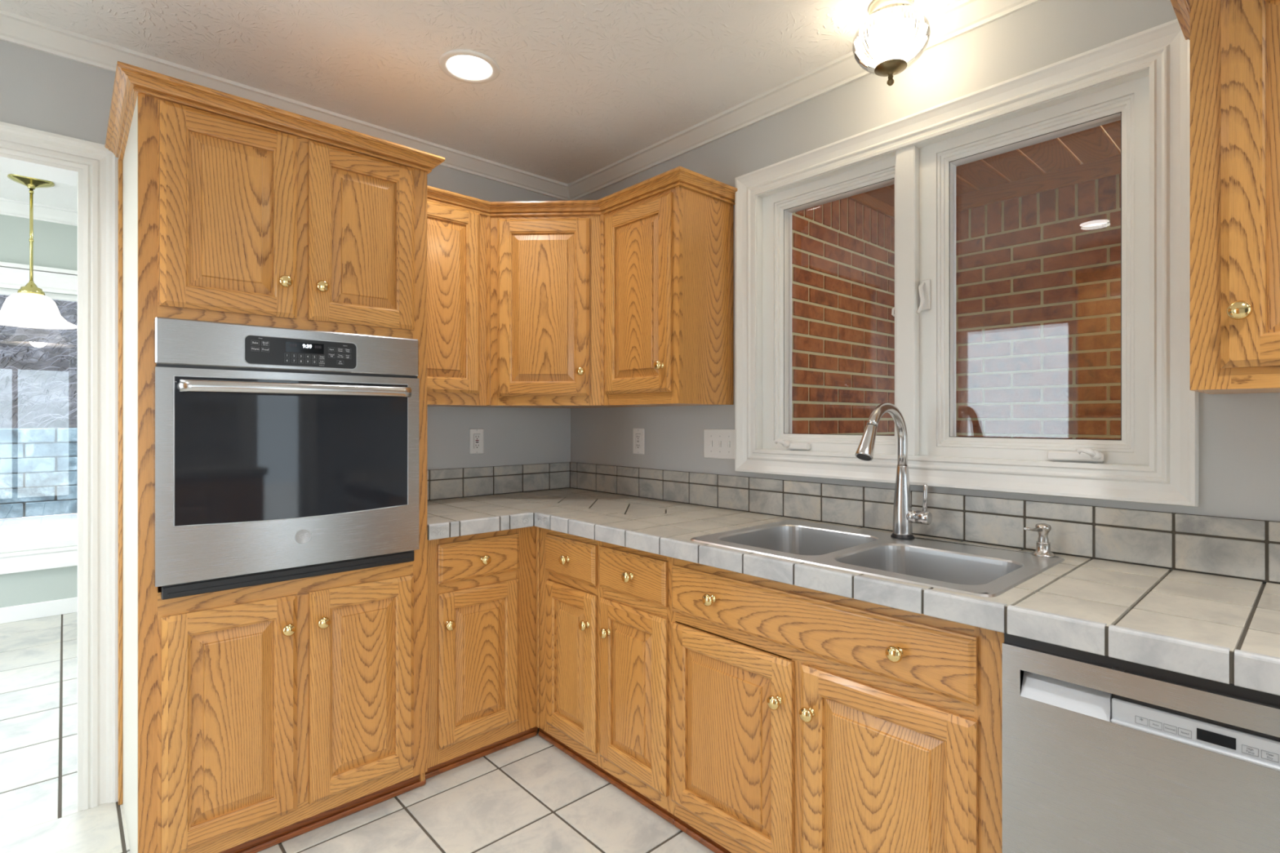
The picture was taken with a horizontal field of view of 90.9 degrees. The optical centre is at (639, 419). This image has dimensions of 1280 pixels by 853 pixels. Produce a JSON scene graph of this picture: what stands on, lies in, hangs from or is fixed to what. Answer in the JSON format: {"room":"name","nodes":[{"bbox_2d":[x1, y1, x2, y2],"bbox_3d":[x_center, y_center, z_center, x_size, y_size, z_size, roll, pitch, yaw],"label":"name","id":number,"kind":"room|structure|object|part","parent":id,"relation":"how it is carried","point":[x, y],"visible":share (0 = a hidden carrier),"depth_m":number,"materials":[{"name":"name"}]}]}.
{"room":"kitchen","nodes":[
{"label":"kitchen","id":0,"kind":"room"},
{"bbox_2d":[0,214,77,608],"bbox_3d":[-4.199,-0.055,3.901,4.200,2.680,0.140,0,0,-42],"label":"wall","id":1,"kind":"structure","parent":0,"point":[55,244],"depth_m":4.08,"materials":[{"name":"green paint"}]},
{"bbox_2d":[0,261,77,574],"bbox_3d":[-4.016,-0.005,3.997,2.880,1.960,0.125,0,0,-42],"label":"window","id":2,"kind":"structure","parent":1,"relation":"in","point":[12,275],"depth_m":4.08,"materials":[{"name":"white paint"}]},
{"bbox_2d":[0,596,77,623],"bbox_3d":[-4.147,1.235,3.844,4.200,0.100,0.014,0,0,-42],"label":"baseboard","id":3,"kind":"structure","parent":1,"relation":"attached to","point":[66,606],"depth_m":4.07,"materials":[{"name":"white paint"}]},
{"bbox_2d":[0,197,77,226],"bbox_3d":[-4.125,-1.333,3.819,4.200,0.085,0.080,0,0,-42],"label":"trim","id":4,"kind":"structure","parent":1,"relation":"attached to","point":[11,207],"depth_m":4.05,"materials":[{"name":"white paint"}]},
{"bbox_2d":[0,40,570,501],"bbox_3d":[-1.753,0.012,2.261,3.600,2.545,0.140,0,0,-42],"label":"wall","id":5,"kind":"structure","parent":0,"point":[41,91],"depth_m":2.91,"materials":[{"name":"grey paint"}]},
{"bbox_2d":[0,121,118,811],"bbox_3d":[-2.240,0.185,1.804,1.149,2.200,0.189,0,0,-42],"label":"door frame","id":6,"kind":"structure","parent":5,"relation":"in","point":[88,166],"depth_m":2.09,"materials":[{"name":"white paint"}]},
{"bbox_2d":[426,185,490,406],"bbox_3d":[-0.904,-0.495,2.695,0.424,0.870,0.361,0,0,-42],"label":"upper cabinet","id":7,"kind":"object","parent":5,"relation":"attached to","point":[456,223],"visible":0.59,"depth_m":2.61,"materials":[{"name":"brown wood"}]},
{"bbox_3d":[-0.810,-0.495,2.576,0.218,0.646,0.014,0,0,-42],"label":"panel","id":8,"kind":"part","parent":7,"relation":"part of","materials":[{"name":"brown wood"}]},
{"bbox_3d":[-0.796,-0.905,2.577,0.424,0.050,0.043,0,0,-42],"label":"crown molding","id":9,"kind":"part","parent":7,"relation":"part of","materials":[{"name":"brown wood"}]},
{"bbox_2d":[469,428,484,453],"bbox_3d":[-0.787,0.105,3.041,0.075,0.122,0.009,0,0,-42],"label":"wall outlet","id":10,"kind":"object","parent":5,"relation":"attached to","point":[476,435],"visible":1,"depth_m":3.04,"materials":[{"name":"white plastic"}]},
{"bbox_2d":[474,434,479,448],"bbox_3d":[-0.786,0.105,3.040,0.033,0.068,0.002,0,0,-42],"label":"receptacle","id":11,"kind":"object","parent":10,"relation":"attached to","point":[477,437],"depth_m":3.04,"materials":[{"name":"white plastic"}]},
{"bbox_2d":[0,612,714,852],"bbox_3d":[-1.599,1.345,1.054,5.400,0.120,7.750,0,0,-42],"label":"floor","id":12,"kind":"structure","parent":0,"point":[529,795],"depth_m":2.10,"materials":[{"name":"tile"}]},
{"bbox_2d":[104,61,444,852],"bbox_3d":[-1.238,0.186,2.157,0.882,2.198,0.708,0,0,-42],"label":"tall cabinet","id":13,"kind":"object","parent":12,"relation":"on","point":[256,718],"visible":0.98,"depth_m":1.87,"materials":[{"name":"brown wood"}]},
{"bbox_3d":[-1.550,0.202,1.920,0.019,2.165,0.634,0,0,-42],"label":"panel","id":14,"kind":"part","parent":13,"relation":"part of","materials":[{"name":"white paint"}]},
{"bbox_3d":[-1.165,-0.582,1.802,0.332,0.552,0.020,0,0,-42],"label":"door","id":15,"kind":"part","parent":13,"relation":"part of","materials":[{"name":"brown wood"}]},
{"bbox_3d":[-1.163,0.859,1.804,0.329,0.652,0.020,0,0,-42],"label":"door","id":16,"kind":"part","parent":13,"relation":"part of","materials":[{"name":"brown wood"}]},
{"bbox_3d":[-1.163,-0.582,1.800,0.208,0.428,0.014,0,0,-42],"label":"panel","id":17,"kind":"part","parent":13,"relation":"part of","materials":[{"name":"brown wood"}]},
{"bbox_3d":[-1.161,0.859,1.802,0.205,0.528,0.014,0,0,-42],"label":"panel","id":18,"kind":"part","parent":13,"relation":"part of","materials":[{"name":"brown wood"}]},
{"bbox_3d":[-1.228,-0.889,2.145,0.882,0.049,0.660,0,0,-42],"label":"crown molding","id":19,"kind":"part","parent":13,"relation":"part of","materials":[{"name":"brown wood"}]},
{"bbox_3d":[-1.052,-0.409,1.870,0.037,0.037,0.033,0,0,-42],"label":"knob","id":20,"kind":"part","parent":13,"relation":"part of","materials":[{"name":"gold metal"}]},
{"bbox_2d":[154,316,419,599],"bbox_3d":[-1.187,0.105,2.092,0.715,0.754,0.653,0,0,-42],"label":"wall oven","id":21,"kind":"object","parent":13,"relation":"in","point":[281,454],"visible":1,"depth_m":1.86,"materials":[{"name":"silver metal"}]},
{"bbox_3d":[-1.027,-0.210,1.917,0.715,0.125,0.032,0,0,-42],"label":"control panel","id":22,"kind":"part","parent":21,"relation":"part of","materials":[{"name":"metal"}]},
{"bbox_3d":[-1.016,0.090,1.905,0.639,0.417,0.003,0,0,-42],"label":"glass trim","id":23,"kind":"part","parent":21,"relation":"part of","materials":[{"name":"black glass"}]},
{"bbox_3d":[-1.023,0.095,1.914,0.638,0.424,0.017,0,0,-42],"label":"door glass","id":24,"kind":"part","parent":21,"relation":"part of","materials":[{"name":"black glass"}]},
{"bbox_3d":[-0.994,-0.089,1.876,0.616,0.033,0.074,0,0,-42],"label":"handle","id":25,"kind":"part","parent":21,"relation":"part of","materials":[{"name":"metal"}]},
{"bbox_3d":[-1.046,0.626,1.876,0.037,0.037,0.033,0,0,-42],"label":"knob","id":26,"kind":"part","parent":13,"relation":"part of","materials":[{"name":"gold metal"}]},
{"bbox_3d":[-0.977,-0.409,1.939,0.037,0.037,0.033,0,0,-42],"label":"knob","id":27,"kind":"part","parent":13,"relation":"part of","materials":[{"name":"gold metal"}]},
{"bbox_3d":[-0.975,0.626,1.941,0.037,0.037,0.033,0,0,-42],"label":"knob","id":28,"kind":"part","parent":13,"relation":"part of","materials":[{"name":"gold metal"}]},
{"bbox_3d":[-0.896,0.859,2.048,0.326,0.652,0.020,0,0,-42],"label":"door","id":29,"kind":"part","parent":13,"relation":"part of","materials":[{"name":"brown wood"}]},
{"bbox_3d":[-0.895,-0.582,2.049,0.331,0.552,0.020,0,0,-42],"label":"door","id":30,"kind":"part","parent":13,"relation":"part of","materials":[{"name":"brown wood"}]},
{"bbox_3d":[-0.893,0.859,2.046,0.202,0.528,0.014,0,0,-42],"label":"panel","id":31,"kind":"part","parent":13,"relation":"part of","materials":[{"name":"brown wood"}]},
{"bbox_3d":[-0.893,-0.582,2.046,0.207,0.428,0.014,0,0,-42],"label":"panel","id":32,"kind":"part","parent":13,"relation":"part of","materials":[{"name":"brown wood"}]},
{"bbox_2d":[425,525,537,779],"bbox_3d":[-0.769,0.854,2.596,0.491,0.861,0.653,0,0,-42],"label":"base cabinet","id":33,"kind":"object","parent":12,"relation":"on","point":[482,587],"visible":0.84,"depth_m":2.36,"materials":[{"name":"brown wood"}]},
{"bbox_3d":[-0.680,0.738,2.257,0.037,0.037,0.033,0,0,-42],"label":"knob","id":34,"kind":"part","parent":33,"relation":"part of","materials":[{"name":"gold metal"}]},
{"bbox_3d":[-0.600,0.520,2.366,0.332,0.143,0.020,0,0,-42],"label":"drawer","id":35,"kind":"part","parent":33,"relation":"part of","materials":[{"name":"brown wood"}]},
{"bbox_3d":[-0.599,0.905,2.367,0.330,0.557,0.020,0,0,-42],"label":"door","id":36,"kind":"part","parent":33,"relation":"part of","materials":[{"name":"brown wood"}]},
{"bbox_3d":[-0.597,0.905,2.365,0.206,0.433,0.014,0,0,-42],"label":"panel","id":37,"kind":"part","parent":33,"relation":"part of","materials":[{"name":"brown wood"}]},
{"bbox_3d":[-0.576,0.524,2.352,0.037,0.037,0.033,0,0,-42],"label":"knob","id":38,"kind":"part","parent":33,"relation":"part of","materials":[{"name":"gold metal"}]},
{"bbox_2d":[536,526,675,825],"bbox_3d":[0.041,0.854,2.459,0.663,0.861,0.782,0,0,-42],"label":"base cabinet","id":39,"kind":"object","parent":12,"relation":"on","point":[603,609],"visible":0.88,"depth_m":2.19,"materials":[{"name":"brown wood"}]},
{"bbox_3d":[-0.284,0.523,2.347,0.033,0.037,0.037,0,0,-42],"label":"knob","id":40,"kind":"part","parent":39,"relation":"part of","materials":[{"name":"gold metal"}]},
{"bbox_3d":[-0.266,0.912,2.363,0.014,0.438,0.189,0,0,-42],"label":"panel","id":41,"kind":"part","parent":39,"relation":"part of","materials":[{"name":"brown wood"}]},
{"bbox_3d":[-0.265,0.523,2.366,0.020,0.144,0.316,0,0,-42],"label":"drawer","id":42,"kind":"part","parent":39,"relation":"part of","materials":[{"name":"brown wood"}]},
{"bbox_3d":[-0.264,0.912,2.365,0.020,0.562,0.313,0,0,-42],"label":"door","id":43,"kind":"part","parent":39,"relation":"part of","materials":[{"name":"brown wood"}]},
{"bbox_3d":[-0.201,0.738,2.257,0.033,0.037,0.037,0,0,-42],"label":"knob","id":44,"kind":"part","parent":39,"relation":"part of","materials":[{"name":"gold metal"}]},
{"bbox_3d":[-0.122,0.736,2.171,0.033,0.037,0.037,0,0,-42],"label":"knob","id":45,"kind":"part","parent":39,"relation":"part of","materials":[{"name":"gold metal"}]},
{"bbox_3d":[-0.043,0.521,2.084,0.033,0.037,0.037,0,0,-42],"label":"knob","id":46,"kind":"part","parent":39,"relation":"part of","materials":[{"name":"gold metal"}]},
{"bbox_3d":[-0.032,0.910,2.106,0.014,0.436,0.207,0,0,-42],"label":"panel","id":47,"kind":"part","parent":39,"relation":"part of","materials":[{"name":"brown wood"}]},
{"bbox_3d":[-0.030,0.520,2.109,0.020,0.143,0.334,0,0,-42],"label":"drawer","id":48,"kind":"part","parent":39,"relation":"part of","materials":[{"name":"brown wood"}]},
{"bbox_3d":[-0.029,0.910,2.108,0.020,0.560,0.331,0,0,-42],"label":"door","id":49,"kind":"part","parent":39,"relation":"part of","materials":[{"name":"brown wood"}]},
{"bbox_2d":[671,557,1004,852],"bbox_3d":[0.627,0.854,1.818,0.663,0.861,0.956,0,0,-42],"label":"base cabinet","id":50,"kind":"object","parent":12,"relation":"on","point":[804,720],"visible":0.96,"depth_m":1.57,"materials":[{"name":"brown wood"}]},
{"bbox_3d":[0.199,0.521,1.819,0.033,0.037,0.037,0,0,-42],"label":"knob","id":51,"kind":"part","parent":50,"relation":"part of","materials":[{"name":"gold metal"}]},
{"bbox_3d":[0.245,0.911,1.803,0.014,0.433,0.317,0,0,-42],"label":"panel","id":52,"kind":"part","parent":50,"relation":"part of","materials":[{"name":"brown wood"}]},
{"bbox_3d":[0.247,0.911,1.805,0.020,0.557,0.441,0,0,-42],"label":"door","id":53,"kind":"part","parent":50,"relation":"part of","materials":[{"name":"brown wood"}]},
{"bbox_3d":[0.352,0.741,1.651,0.033,0.037,0.037,0,0,-42],"label":"knob","id":54,"kind":"part","parent":50,"relation":"part of","materials":[{"name":"gold metal"}]},
{"bbox_3d":[0.418,0.739,1.579,0.033,0.037,0.037,0,0,-42],"label":"knob","id":55,"kind":"part","parent":50,"relation":"part of","materials":[{"name":"gold metal"}]},
{"bbox_3d":[0.400,0.525,1.638,0.020,0.143,0.889,0,0,-42],"label":"false drawer","id":56,"kind":"part","parent":50,"relation":"part of","materials":[{"name":"brown wood"}]},
{"bbox_2d":[426,488,1279,695],"bbox_3d":[0.316,0.395,1.854,1.091,0.055,3.249,0,0,-42],"label":"countertop","id":57,"kind":"structure","parent":50,"relation":"on","point":[1223,629],"depth_m":1.40,"materials":[{"name":"tile"}]},
{"bbox_2d":[690,520,1064,597],"bbox_3d":[0.638,0.463,1.803,0.555,0.194,0.864,0,0,-42],"label":"sink","id":58,"kind":"object","parent":57,"relation":"in","point":[980,571],"visible":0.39,"depth_m":1.78,"materials":[{"name":"metal"}]},
{"bbox_2d":[854,402,932,539],"bbox_3d":[0.746,0.158,1.858,0.296,0.415,0.117,0,0,-42],"label":"faucet","id":59,"kind":"object","parent":58,"relation":"on","point":[904,517],"visible":1,"depth_m":1.93,"materials":[{"name":"silver metal"}]},
{"bbox_3d":[0.743,0.050,1.889,0.223,0.200,0.033,0,0,-42],"label":"spout","id":60,"kind":"part","parent":59,"relation":"part of","materials":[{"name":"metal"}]},
{"bbox_3d":[0.860,0.239,1.902,0.013,0.087,0.016,0,0,-42],"label":"lever","id":61,"kind":"part","parent":59,"relation":"part of","materials":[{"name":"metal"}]},
{"bbox_2d":[1023,523,1055,557],"bbox_3d":[1.061,0.322,1.673,0.116,0.086,0.054,0,0,-42],"label":"soap dispenser","id":62,"kind":"object","parent":58,"relation":"on","point":[1042,544],"visible":1,"depth_m":1.68,"materials":[{"name":"silver metal"}]},
{"bbox_3d":[0.555,0.910,1.464,0.014,0.436,0.298,0,0,-42],"label":"panel","id":63,"kind":"part","parent":50,"relation":"part of","materials":[{"name":"brown wood"}]},
{"bbox_3d":[0.557,0.910,1.466,0.020,0.560,0.422,0,0,-42],"label":"door","id":64,"kind":"part","parent":50,"relation":"part of","materials":[{"name":"brown wood"}]},
{"bbox_3d":[0.571,0.525,1.412,0.033,0.037,0.037,0,0,-42],"label":"knob","id":65,"kind":"part","parent":50,"relation":"part of","materials":[{"name":"gold metal"}]},
{"bbox_2d":[1002,632,1279,852],"bbox_3d":[1.163,0.855,1.230,0.643,0.860,0.628,0,0,-42],"label":"dishwasher","id":66,"kind":"object","parent":12,"relation":"on","point":[1101,753],"visible":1,"depth_m":1.10,"materials":[{"name":"silver metal"}]},
{"bbox_3d":[0.797,0.511,1.181,0.030,0.051,0.142,0,0,-42],"label":"pocket handle","id":67,"kind":"part","parent":66,"relation":"part of","materials":[{"name":"silver metal"}]},
{"bbox_2d":[0,0,961,210],"bbox_3d":[-1.447,-1.338,1.199,4.820,0.195,7.840,0,0,-42],"label":"ceiling","id":68,"kind":"structure","parent":0,"point":[581,87],"depth_m":2.15,"materials":[{"name":"white paint"}]},
{"bbox_2d":[0,173,77,329],"bbox_3d":[-3.497,-0.960,3.621,0.406,0.829,0.406,0,0,-42],"label":"pendant lamp","id":69,"kind":"object","parent":68,"relation":"hanging from","point":[28,308],"visible":0.97,"depth_m":3.60,"materials":[{"name":"white glass"}]},
{"bbox_3d":[-3.497,-1.055,3.621,0.020,0.560,0.020,0,0,-42],"label":"rod","id":70,"kind":"part","parent":69,"relation":"part of","materials":[{"name":"gold metal"}]},
{"bbox_3d":[-3.497,-0.633,3.621,0.406,0.175,0.406,0,0,-42],"label":"lamp shade","id":71,"kind":"part","parent":69,"relation":"part of","materials":[{"name":"white glass"}]},
{"bbox_2d":[438,49,499,84],"bbox_3d":[-0.599,-1.236,2.216,0.208,0.008,0.208,0,0,-42],"label":"recessed light","id":72,"kind":"object","parent":68,"relation":"in","point":[467,66],"visible":1,"depth_m":2.21,"materials":[{"name":"white paint"}]},
{"bbox_2d":[852,0,930,85],"bbox_3d":[0.750,-1.119,1.885,0.218,0.240,0.218,0,0,-42],"label":"ceiling lamp","id":73,"kind":"object","parent":68,"relation":"attached to","point":[895,34],"visible":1,"depth_m":1.82,"materials":[{"name":"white glass"}]},
{"bbox_2d":[791,197,894,435],"bbox_3d":[0.886,-0.015,2.951,1.180,2.600,0.100,0,0,-42],"label":"wall","id":74,"kind":"structure","parent":0,"point":[843,250],"depth_m":2.93,"materials":[{"name":"brick"}]},
{"bbox_2d":[570,0,1279,584],"bbox_3d":[1.205,0.012,1.780,0.120,2.545,4.840,0,0,-42],"label":"wall","id":75,"kind":"structure","parent":0,"point":[1239,433],"depth_m":1.97,"materials":[{"name":"grey paint"}]},
{"bbox_2d":[0,0,1042,200],"bbox_3d":[-0.121,-1.209,0.474,3.600,0.062,4.700,0,0,-42],"label":"trim","id":76,"kind":"structure","parent":75,"relation":"attached to","point":[962,17],"depth_m":2.35,"materials":[{"name":"white paint"}]},
{"bbox_2d":[472,200,636,408],"bbox_3d":[-0.399,-0.495,2.937,0.684,0.870,0.684,0,0,-42],"label":"upper cabinet","id":77,"kind":"object","parent":75,"relation":"attached to","point":[545,259],"visible":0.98,"depth_m":2.71,"materials":[{"name":"brown wood"}]},
{"bbox_3d":[-0.657,-0.471,2.732,0.018,0.822,0.016,0,0,3],"label":"corner post","id":78,"kind":"part","parent":77,"relation":"part of","materials":[{"name":"brown wood"}]},
{"bbox_3d":[-0.417,-0.483,2.715,0.400,0.765,0.020,0,0,3],"label":"door","id":79,"kind":"part","parent":77,"relation":"part of","materials":[{"name":"brown wood"}]},
{"bbox_3d":[-0.417,-0.483,2.712,0.276,0.641,0.014,0,0,3],"label":"panel","id":80,"kind":"part","parent":77,"relation":"part of","materials":[{"name":"brown wood"}]},
{"bbox_3d":[-0.408,-0.475,2.735,0.492,0.830,0.019,0,0,3],"label":"frame","id":81,"kind":"part","parent":77,"relation":"part of","materials":[{"name":"brown wood"}]},
{"bbox_3d":[-0.409,-0.905,2.704,0.492,0.050,0.043,0,0,3],"label":"crown molding","id":82,"kind":"part","parent":77,"relation":"part of","materials":[{"name":"brown wood"}]},
{"bbox_3d":[-0.252,-0.205,2.682,0.037,0.037,0.033,0,0,3],"label":"knob","id":83,"kind":"part","parent":77,"relation":"part of","materials":[{"name":"gold metal"}]},
{"bbox_3d":[-0.160,-0.471,2.710,0.018,0.822,0.016,0,0,3],"label":"corner post","id":84,"kind":"part","parent":77,"relation":"part of","materials":[{"name":"brown wood"}]},
{"bbox_2d":[633,428,644,454],"bbox_3d":[-0.007,0.104,3.011,0.009,0.124,0.080,0,0,-42],"label":"wall outlet","id":85,"kind":"object","parent":75,"relation":"attached to","point":[638,433],"visible":1,"depth_m":3.00,"materials":[{"name":"white plastic"}]},
{"bbox_2d":[635,434,640,448],"bbox_3d":[-0.009,0.104,3.009,0.002,0.068,0.033,0,0,-42],"label":"receptacle","id":86,"kind":"object","parent":85,"relation":"attached to","point":[637,436],"depth_m":3.01,"materials":[{"name":"white plastic"}]},
{"bbox_2d":[596,165,737,406],"bbox_3d":[0.106,-0.495,2.617,0.372,0.870,0.505,0,0,-42],"label":"upper cabinet","id":87,"kind":"object","parent":75,"relation":"attached to","point":[668,235],"visible":0.99,"depth_m":2.48,"materials":[{"name":"brown wood"}]},
{"bbox_3d":[-0.017,-0.485,2.534,0.014,0.632,0.266,0,0,-42],"label":"panel","id":88,"kind":"part","parent":87,"relation":"part of","materials":[{"name":"brown wood"}]},
{"bbox_3d":[-0.014,-0.485,2.537,0.020,0.756,0.390,0,0,-42],"label":"door","id":89,"kind":"part","parent":87,"relation":"part of","materials":[{"name":"brown wood"}]},
{"bbox_3d":[-0.001,-0.475,2.550,0.019,0.830,0.460,0,0,-42],"label":"frame","id":90,"kind":"part","parent":87,"relation":"part of","materials":[{"name":"brown wood"}]},
{"bbox_3d":[0.071,-0.207,2.404,0.033,0.037,0.037,0,0,-42],"label":"knob","id":91,"kind":"part","parent":87,"relation":"part of","materials":[{"name":"gold metal"}]},
{"bbox_3d":[0.110,-0.905,2.620,0.362,0.050,0.505,0,0,-42],"label":"crown molding","id":92,"kind":"part","parent":87,"relation":"part of","materials":[{"name":"brown wood"}]},
{"bbox_2d":[703,428,734,459],"bbox_3d":[0.333,0.102,2.633,0.017,0.124,0.184,0,0,-42],"label":"light switch","id":93,"kind":"object","parent":75,"relation":"attached to","point":[717,443],"visible":0.93,"depth_m":2.63,"materials":[{"name":"white plastic"}]},
{"bbox_2d":[426,462,1279,583],"bbox_3d":[0.316,0.300,1.854,1.091,0.138,3.249,0,0,-42],"label":"backsplash","id":94,"kind":"structure","parent":75,"relation":"attached to","point":[1229,547],"depth_m":1.92,"materials":[{"name":"tile"}]},
{"bbox_2d":[734,18,1199,506],"bbox_3d":[0.909,-0.384,2.075,0.143,1.191,1.409,0,0,-42],"label":"window","id":95,"kind":"structure","parent":75,"relation":"in","point":[1141,80],"depth_m":1.91,"materials":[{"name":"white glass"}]},
{"bbox_3d":[0.542,0.092,2.404,0.061,0.032,0.030,0,0,22],"label":"crank handle","id":96,"kind":"part","parent":95,"relation":"part of","materials":[{"name":"white plastic"}]},
{"bbox_3d":[0.729,-0.383,2.319,0.080,0.939,0.509,0,0,-42],"label":"sash","id":97,"kind":"part","parent":95,"relation":"part of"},
{"bbox_3d":[0.909,-0.394,2.024,0.049,0.112,0.030,0,0,-42],"label":"lock lever","id":98,"kind":"part","parent":95,"relation":"part of","materials":[{"name":"white plastic"}]},
{"bbox_3d":[0.905,-0.384,2.071,0.081,1.007,1.225,0,0,-42],"label":"frame","id":99,"kind":"part","parent":95,"relation":"part of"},
{"bbox_3d":[1.150,-0.383,1.859,0.080,0.939,0.505,0,0,-42],"label":"sash","id":100,"kind":"part","parent":95,"relation":"part of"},
{"bbox_3d":[1.200,0.092,1.684,0.061,0.032,0.030,0,0,22],"label":"crank handle","id":101,"kind":"part","parent":95,"relation":"part of","materials":[{"name":"white plastic"}]},
{"bbox_2d":[1169,0,1279,394],"bbox_3d":[1.370,-0.495,1.233,0.372,0.870,0.503,0,0,-42],"label":"upper cabinet","id":102,"kind":"object","parent":75,"relation":"attached to","point":[1235,44],"visible":1,"depth_m":1.24,"materials":[{"name":"brown wood"}]},
{"bbox_3d":[1.374,-0.905,1.236,0.362,0.050,0.503,0,0,-42],"label":"crown molding","id":103,"kind":"part","parent":102,"relation":"part of","materials":[{"name":"brown wood"}]},
{"bbox_3d":[1.157,-0.210,1.216,0.033,0.037,0.037,0,0,-42],"label":"knob","id":104,"kind":"part","parent":102,"relation":"part of","materials":[{"name":"gold metal"}]},
{"bbox_3d":[1.276,-0.484,1.124,0.020,0.763,0.355,0,0,-42],"label":"door","id":105,"kind":"part","parent":102,"relation":"part of","materials":[{"name":"brown wood"}]},
{"bbox_3d":[1.274,-0.484,1.121,0.014,0.639,0.231,0,0,-42],"label":"panel","id":106,"kind":"part","parent":102,"relation":"part of","materials":[{"name":"brown wood"}]},
{"bbox_2d":[865,120,1120,207],"bbox_3d":[2.173,-1.100,1.647,1.130,0.020,3.571,0,0,-42],"label":"ceiling","id":107,"kind":"structure","parent":0,"point":[1103,141],"depth_m":2.64,"materials":[{"name":"brown wood"}]},
{"bbox_2d":[955,173,1120,439],"bbox_3d":[2.502,-0.015,2.124,0.100,2.600,3.500,0,0,-42],"label":"wall","id":108,"kind":"structure","parent":0,"point":[1038,275],"depth_m":2.82,"materials":[{"name":"brick"}]},
{"bbox_2d":[848,154,1120,219],"bbox_3d":[2.100,-1.054,1.690,1.080,0.078,3.400,0,0,-42],"label":"trim","id":109,"kind":"structure","parent":108,"relation":"attached to","point":[1108,166],"depth_m":2.85,"materials":[{"name":"brown wood"}]},
{"label":"outside","id":110,"kind":"structure","parent":0,"visible":0},
{"bbox_2d":[0,513,77,546],"bbox_3d":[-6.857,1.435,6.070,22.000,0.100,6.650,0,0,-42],"label":"patio","id":111,"kind":"structure","parent":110,"point":[20,531],"depth_m":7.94,"materials":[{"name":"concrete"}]},
{"bbox_2d":[0,427,77,519],"bbox_3d":[-9.241,0.757,8.680,20.000,1.255,0.480,0,0,-42],"label":"wall","id":112,"kind":"structure","parent":111,"relation":"on","point":[38,467],"depth_m":9.00,"materials":[{"name":"white brick"}]},
{"bbox_2d":[0,294,77,429],"bbox_3d":[-11.118,-2.430,10.736,20.016,5.552,5.706,0,0,-42],"label":"bank","id":113,"kind":"object","parent":112,"relation":"on","point":[38,367],"visible":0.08,"depth_m":10.01,"materials":[{"name":"grey plant"}]}
]}

